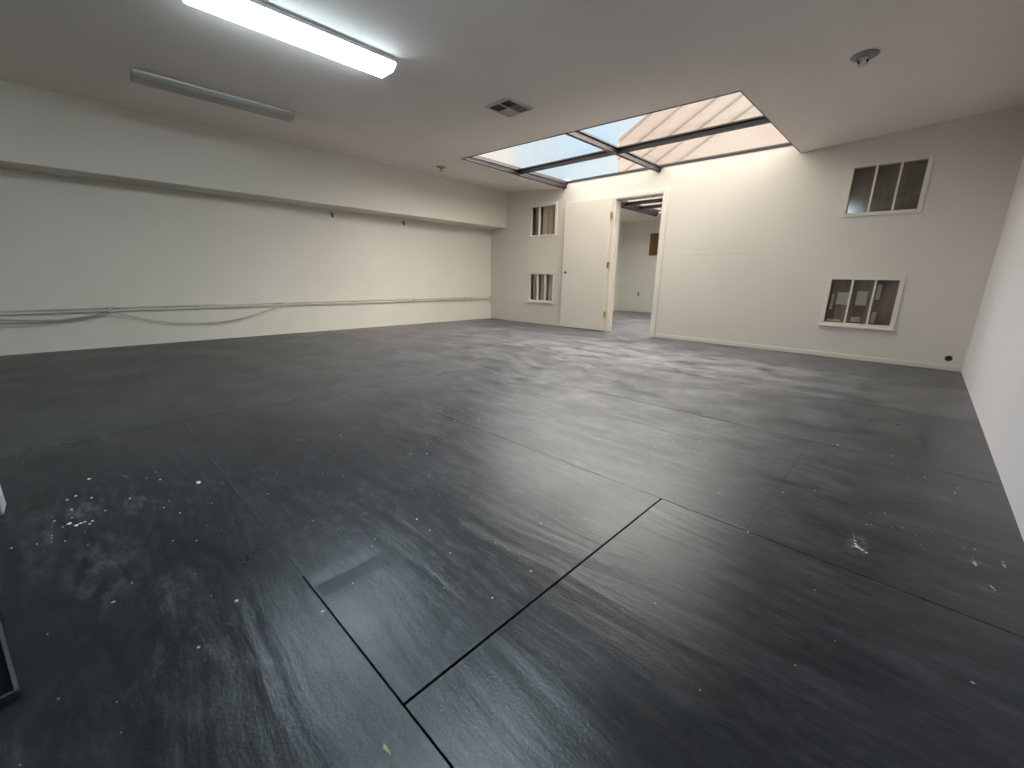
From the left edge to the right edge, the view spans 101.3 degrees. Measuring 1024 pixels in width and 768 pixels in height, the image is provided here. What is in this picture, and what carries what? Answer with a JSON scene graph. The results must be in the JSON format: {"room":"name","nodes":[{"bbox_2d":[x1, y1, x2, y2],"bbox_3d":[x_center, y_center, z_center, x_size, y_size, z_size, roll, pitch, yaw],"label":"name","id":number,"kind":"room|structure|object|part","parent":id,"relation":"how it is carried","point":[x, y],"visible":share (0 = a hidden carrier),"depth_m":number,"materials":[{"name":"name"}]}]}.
{"room":"studio","nodes":[
{"label":"studio","id":0,"kind":"room"},
{"bbox_2d":[0,168,490,355],"bbox_3d":[-3.693,-1.853,5.640,0.139,2.632,9.215,14,19,42],"label":"wall","id":1,"kind":"structure","parent":0,"point":[66,242],"depth_m":5.36,"materials":[{"name":"beige paint"}]},
{"bbox_2d":[0,296,491,314],"bbox_3d":[-3.589,-1.097,5.825,0.038,0.070,9.057,14,19,42],"label":"conduit","id":2,"kind":"object","parent":1,"relation":"attached to","point":[100,309],"visible":1,"depth_m":5.40,"materials":[{"name":"white metal"}]},
{"bbox_2d":[0,312,107,324],"bbox_3d":[-4.966,-0.680,4.383,0.016,0.094,1.108,14,19,42],"label":"cable","id":3,"kind":"object","parent":2,"relation":"hanging from","point":[105,312],"visible":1,"depth_m":4.47,"materials":[{"name":"grey plastic"}]},
{"bbox_2d":[0,312,109,320],"bbox_3d":[-4.875,-0.719,4.501,0.016,0.078,0.838,14,19,42],"label":"cable","id":4,"kind":"object","parent":2,"relation":"hanging from","point":[108,312],"visible":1,"depth_m":4.38,"materials":[{"name":"grey plastic"}]},
{"bbox_2d":[116,306,277,323],"bbox_3d":[-3.958,-0.882,5.441,0.013,0.191,1.710,14,19,42],"label":"cable","id":5,"kind":"object","parent":2,"relation":"hanging from","point":[276,306],"visible":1,"depth_m":5.36,"materials":[{"name":"grey plastic"}]},
{"bbox_2d":[0,80,506,229],"bbox_3d":[-3.419,-2.740,5.257,0.444,0.706,9.076,14,19,42],"label":"soffit","id":6,"kind":"structure","parent":0,"point":[42,131],"depth_m":4.86,"materials":[{"name":"beige paint"}]},
{"bbox_2d":[0,310,1023,767],"bbox_3d":[0.608,-0.402,5.239,7.113,0.044,13.876,14,19,42],"label":"floor","id":7,"kind":"structure","parent":0,"point":[645,465],"depth_m":1.35,"materials":[{"name":"black paint"}]},
{"bbox_2d":[0,485,5,514],"bbox_3d":[-1.917,0.399,1.508,0.119,0.157,0.113,14,19,42],"label":"block","id":8,"kind":"object","parent":7,"relation":"on","point":[2,499],"visible":1,"depth_m":1.54,"materials":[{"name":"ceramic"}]},
{"bbox_2d":[0,621,20,706],"bbox_3d":[-1.360,0.640,0.878,0.540,0.019,0.383,11,17,34],"label":"tray","id":9,"kind":"object","parent":7,"relation":"on","point":[9,687],"visible":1,"depth_m":0.91,"materials":[{"name":"black plastic"}]},
{"bbox_2d":[383,744,390,755],"bbox_3d":[-0.237,0.690,0.792,0.030,0.004,0.008,14,19,42],"label":"wood splinter","id":10,"kind":"object","parent":7,"relation":"on","point":[385,748],"visible":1,"depth_m":0.79,"materials":[{"name":"beige wood"}]},
{"bbox_2d":[10,405,1006,765],"bbox_3d":[-0.126,0.339,2.181,3.672,0.004,3.296,14,19,42],"label":"crumbs","id":11,"kind":"object","parent":7,"relation":"on","point":[460,405],"visible":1,"depth_m":1.44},
{"bbox_2d":[0,0,1023,191],"bbox_3d":[-1.033,-2.377,2.941,7.287,0.162,9.206,14,19,42],"label":"ceiling","id":12,"kind":"structure","parent":0,"point":[578,64],"depth_m":3.10,"materials":[{"name":"paint"}]},
{"bbox_2d":[129,68,294,121],"bbox_3d":[-2.624,-2.568,3.776,0.209,0.063,1.212,14,19,42],"label":"fluorescent ceiling light","id":13,"kind":"object","parent":12,"relation":"attached to","point":[137,76],"visible":1,"depth_m":3.66,"materials":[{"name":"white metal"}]},
{"bbox_2d":[182,0,397,77],"bbox_3d":[-1.345,-2.233,2.695,0.261,0.068,1.221,14,19,42],"label":"fluorescent ceiling light","id":14,"kind":"object","parent":12,"relation":"attached to","point":[257,15],"visible":1,"depth_m":2.62,"materials":[{"name":"white plastic"}]},
{"bbox_2d":[436,166,445,171],"bbox_3d":[-1.059,-3.222,6.285,0.148,0.061,0.147,14,19,42],"label":"sprinkler","id":15,"kind":"object","parent":12,"relation":"attached to","point":[441,168],"visible":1,"depth_m":6.26,"materials":[{"name":"silver metal"}]},
{"bbox_2d":[485,97,532,117],"bbox_3d":[-0.026,-2.534,3.848,0.309,0.017,0.322,14,19,42],"label":"ceiling vent","id":16,"kind":"object","parent":12,"relation":"in","point":[509,111],"visible":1,"depth_m":3.84,"materials":[{"name":"metal"}]},
{"bbox_2d":[461,90,800,188],"bbox_3d":[1.376,-2.922,5.296,3.544,0.138,2.328,14,19,42],"label":"window","id":17,"kind":"structure","parent":12,"relation":"attached to","point":[608,149],"depth_m":5.31,"materials":[{"name":"brown metal"}]},
{"bbox_2d":[850,49,879,66],"bbox_3d":[2.443,-2.251,2.916,0.165,0.061,0.164,14,19,42],"label":"sprinkler","id":18,"kind":"object","parent":12,"relation":"attached to","point":[866,55],"visible":1,"depth_m":2.89,"materials":[{"name":"silver metal"}]},
{"bbox_2d":[613,222,623,310],"bbox_3d":[1.453,-2.915,10.267,0.139,2.462,4.488,14,19,42],"label":"wall","id":19,"kind":"structure","parent":0,"point":[621,225],"depth_m":11.69,"materials":[{"name":"white paint"}]},
{"bbox_2d":[618,220,660,312],"bbox_3d":[5.096,-2.778,9.986,5.803,2.462,0.139,14,19,42],"label":"wall","id":20,"kind":"structure","parent":0,"point":[638,269],"depth_m":11.44,"materials":[{"name":"white paint"}]},
{"bbox_2d":[649,233,658,255],"bbox_3d":[3.893,-3.623,10.865,0.687,0.552,0.024,14,19,42],"label":"pinboard","id":21,"kind":"object","parent":20,"relation":"attached to","point":[654,237],"visible":0.44,"depth_m":11.01,"materials":[{"name":"brown"}]},
{"bbox_2d":[620,208,660,222],"bbox_3d":[3.539,-3.566,8.102,5.698,0.026,4.574,14,19,42],"label":"ceiling","id":22,"kind":"structure","parent":0,"point":[626,215],"depth_m":10.38,"materials":[{"name":"paint"}]},
{"bbox_2d":[621,196,662,215],"bbox_3d":[3.542,-3.503,7.899,3.040,0.134,2.648,14,19,42],"label":"window","id":23,"kind":"structure","parent":22,"relation":"attached to","point":[636,206],"depth_m":8.90,"materials":[{"name":"brown metal"}]},
{"bbox_2d":[491,104,1023,371],"bbox_3d":[2.164,-1.958,6.480,7.392,2.640,0.139,14,19,42],"label":"wall","id":24,"kind":"structure","parent":0,"point":[786,201],"depth_m":5.07,"materials":[{"name":"beige paint"}]},
{"bbox_2d":[491,316,559,325],"bbox_3d":[0.228,-1.280,8.461,1.923,0.049,0.005,14,19,42],"label":"baseboard","id":25,"kind":"structure","parent":24,"relation":"attached to","point":[495,317],"depth_m":8.40,"materials":[{"name":"beige paint"}]},
{"bbox_2d":[526,272,554,303],"bbox_3d":[0.589,-1.847,8.047,0.666,0.572,0.178,14,19,42],"label":"window","id":26,"kind":"structure","parent":24,"relation":"in","point":[540,284],"depth_m":8.07,"materials":[{"name":"beige paint"}]},
{"bbox_3d":[0.535,-1.568,8.066,0.666,0.021,0.036,14,19,42],"label":"sill","id":27,"kind":"part","parent":26,"relation":"part of","materials":[{"name":"beige paint"}]},
{"bbox_2d":[529,202,557,237],"bbox_3d":[0.616,-3.014,7.761,0.647,0.569,0.153,14,19,42],"label":"window","id":28,"kind":"structure","parent":24,"relation":"in","point":[543,219],"depth_m":7.79,"materials":[{"name":"beige paint"}]},
{"bbox_2d":[560,188,668,336],"bbox_3d":[1.645,-1.957,6.959,1.800,2.158,0.232,13,19,39],"label":"door","id":29,"kind":"structure","parent":24,"relation":"in","point":[591,229],"depth_m":7.06,"materials":[{"name":"beige paint"}]},
{"bbox_3d":[1.970,-1.883,6.690,0.935,2.158,0.178,14,19,42],"label":"frame","id":30,"kind":"part","parent":29,"relation":"part of","materials":[{"name":"beige paint"}]},
{"bbox_2d":[666,249,770,254],"bbox_3d":[2.792,-1.814,5.790,1.375,0.052,0.001,14,19,42],"label":"trim","id":31,"kind":"structure","parent":24,"relation":"attached to","point":[763,250],"depth_m":5.73,"materials":[{"name":"beige paint"}]},
{"bbox_2d":[655,334,961,371],"bbox_3d":[3.446,-0.459,5.457,3.346,0.050,0.006,14,19,42],"label":"baseboard","id":32,"kind":"structure","parent":24,"relation":"attached to","point":[846,356],"depth_m":5.12,"materials":[{"name":"beige paint"}]},
{"bbox_2d":[818,276,905,330],"bbox_3d":[4.025,-0.942,4.847,0.694,0.586,0.178,14,19,42],"label":"window","id":33,"kind":"structure","parent":24,"relation":"in","point":[871,302],"depth_m":4.84,"materials":[{"name":"beige paint"}]},
{"bbox_3d":[3.971,-0.657,4.867,0.694,0.021,0.036,14,19,42],"label":"sill","id":34,"kind":"part","parent":33,"relation":"part of","materials":[{"name":"beige paint"}]},
{"bbox_2d":[841,154,934,217],"bbox_3d":[4.055,-2.120,4.555,0.673,0.552,0.153,14,19,42],"label":"window","id":35,"kind":"structure","parent":24,"relation":"in","point":[901,188],"depth_m":4.55,"materials":[{"name":"beige paint"}]},
{"bbox_2d":[945,356,952,360],"bbox_3d":[4.567,-0.268,4.388,0.059,0.059,0.007,14,19,42],"label":"cable grommet","id":36,"kind":"object","parent":24,"relation":"attached to","point":[947,358],"visible":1,"depth_m":4.39,"materials":[{"name":"black plastic"}]},
{"bbox_2d":[961,156,1023,540],"bbox_3d":[1.518,-0.523,0.775,0.139,2.632,9.215,14,19,42],"label":"wall","id":37,"kind":"structure","parent":0,"point":[992,372],"depth_m":2.67,"materials":[{"name":"white paint"}]},
{"label":"outside","id":38,"kind":"structure","parent":0,"visible":0},
{"bbox_2d":[617,92,788,209],"bbox_3d":[9.148,-7.928,12.010,11.092,11.671,4.394,14,19,42],"label":"neighbouring building","id":39,"kind":"structure","parent":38,"point":[733,107],"depth_m":12.54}
]}

